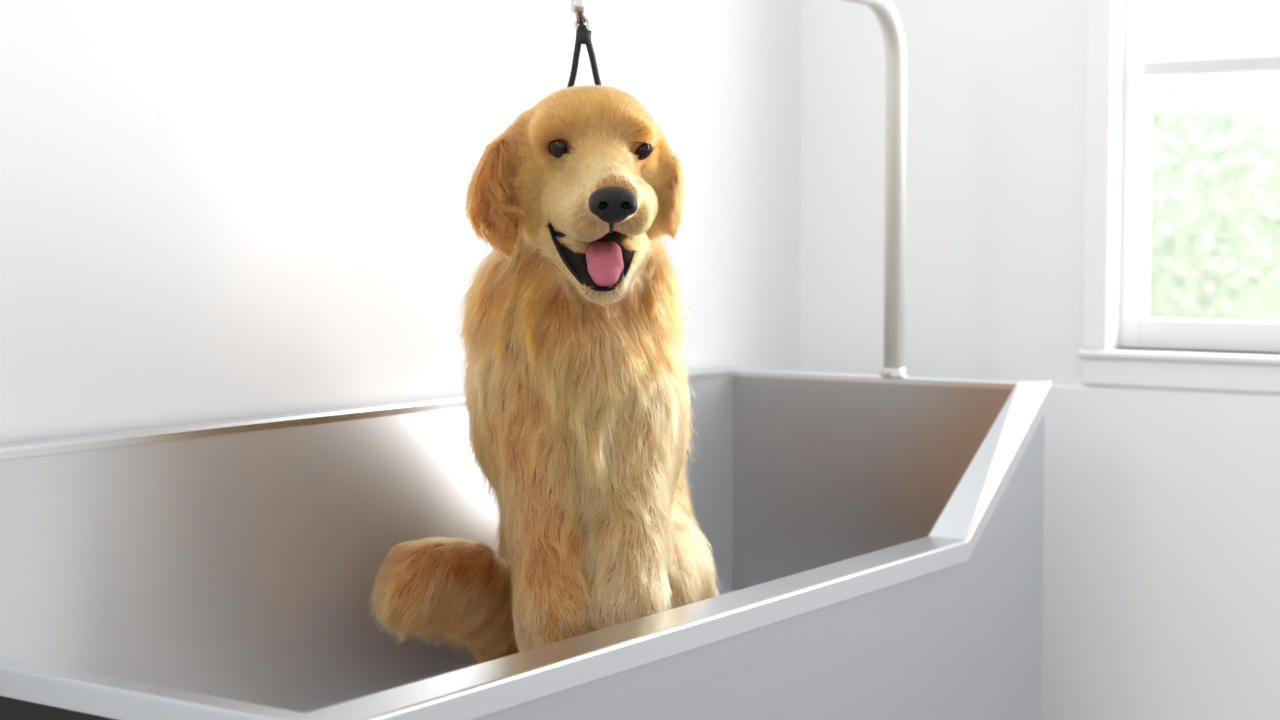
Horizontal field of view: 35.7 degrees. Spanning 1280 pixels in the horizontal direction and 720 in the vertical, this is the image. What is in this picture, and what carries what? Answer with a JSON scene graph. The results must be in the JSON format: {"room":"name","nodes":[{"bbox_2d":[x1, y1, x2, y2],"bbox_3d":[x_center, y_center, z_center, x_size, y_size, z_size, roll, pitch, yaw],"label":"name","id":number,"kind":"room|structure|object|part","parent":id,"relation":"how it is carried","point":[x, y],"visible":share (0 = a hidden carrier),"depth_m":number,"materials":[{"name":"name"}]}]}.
{"room":"dog grooming salon","nodes":[
{"label":"dog grooming salon","id":0,"kind":"room"},
{"bbox_2d":[0,0,800,443],"bbox_3d":[-1.314,-0.140,1.371,0.120,2.700,5.790,3,5,34],"label":"wall","id":1,"kind":"structure","parent":0,"point":[211,210],"depth_m":2.56,"materials":[{"name":"paint"}]},
{"bbox_2d":[799,0,1279,396],"bbox_3d":[1.981,-0.216,2.538,4.002,2.700,0.140,3,5,34],"label":"wall","id":2,"kind":"structure","parent":0,"point":[996,89],"depth_m":3.43,"materials":[{"name":"paint"}]},
{"bbox_2d":[1041,386,1279,719],"bbox_3d":[2.073,0.573,2.438,3.480,0.938,0.006,3,5,34],"label":"wall","id":3,"kind":"structure","parent":2,"relation":"attached to","point":[1161,578],"depth_m":3.25,"materials":[{"name":"paint"}]},
{"bbox_2d":[1077,0,1279,393],"bbox_3d":[1.321,-0.562,2.930,1.364,1.253,0.122,3,5,34],"label":"window","id":4,"kind":"structure","parent":2,"relation":"in","point":[1103,365],"depth_m":3.27,"materials":[{"name":"paint"}]},
{"bbox_3d":[1.296,-0.589,2.892,1.352,1.193,0.024,3,5,34],"label":"casing","id":5,"kind":"part","parent":4,"relation":"part of","materials":[{"name":"paint"}]},
{"bbox_3d":[1.321,0.011,2.967,1.364,0.014,0.122,3,5,34],"label":"sill","id":6,"kind":"part","parent":4,"relation":"part of","materials":[{"name":"paint"}]},
{"bbox_3d":[1.330,-0.458,2.950,1.190,0.023,0.046,3,5,34],"label":"meeting rail","id":7,"kind":"part","parent":4,"relation":"part of","materials":[{"name":"paint"}]},
{"bbox_3d":[0.338,1.331,0.335,4.122,0.100,5.790,3,5,34],"label":"floor","id":8,"kind":"structure","parent":0,"visible":0},
{"bbox_2d":[0,366,1050,719],"bbox_3d":[-0.063,0.598,2.602,0.590,1.068,1.603,3,5,34],"label":"tub","id":9,"kind":"object","parent":8,"relation":"on","point":[876,540],"visible":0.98,"depth_m":2.53,"materials":[{"name":"metal"}]},
{"bbox_3d":[-0.513,0.566,1.944,0.571,0.898,0.002,3,5,34],"label":"panel","id":10,"kind":"part","parent":9,"relation":"part of","materials":[{"name":"silver metal"}]},
{"bbox_2d":[368,84,721,663],"bbox_3d":[-0.109,0.062,2.524,0.427,0.786,0.739,0,4,0],"label":"dog","id":11,"kind":"object","parent":9,"relation":"in","point":[576,386],"visible":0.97,"depth_m":2.36},
{"bbox_3d":[-0.063,0.523,2.597,0.575,0.898,1.590,3,5,34],"label":"panel","id":12,"kind":"part","parent":9,"relation":"part of","materials":[{"name":"metal"}]},
{"bbox_2d":[843,0,907,375],"bbox_3d":[0.116,-0.252,2.740,0.044,0.610,1.072,3,5,34],"label":"grooming arm","id":13,"kind":"object","parent":9,"relation":"on","point":[885,11],"visible":1,"depth_m":3.15,"materials":[{"name":"silver metal"}]},
{"bbox_2d":[567,0,601,87],"bbox_3d":[-0.070,-0.288,2.452,0.128,0.435,0.081,0,4,0],"label":"loop","id":14,"kind":"object","parent":13,"relation":"hanging from","point":[583,35],"visible":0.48,"depth_m":2.43,"materials":[{"name":"black fabric"}]},
{"label":"outside","id":15,"kind":"structure","parent":0,"visible":0},
{"bbox_3d":[2.511,0.954,6.408,15.000,0.100,6.710,3,5,34],"label":"ground","id":16,"kind":"structure","parent":15,"visible":0},
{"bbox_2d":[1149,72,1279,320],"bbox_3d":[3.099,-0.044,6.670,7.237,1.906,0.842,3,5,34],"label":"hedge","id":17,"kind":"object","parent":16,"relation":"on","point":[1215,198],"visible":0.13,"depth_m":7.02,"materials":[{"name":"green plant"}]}
]}

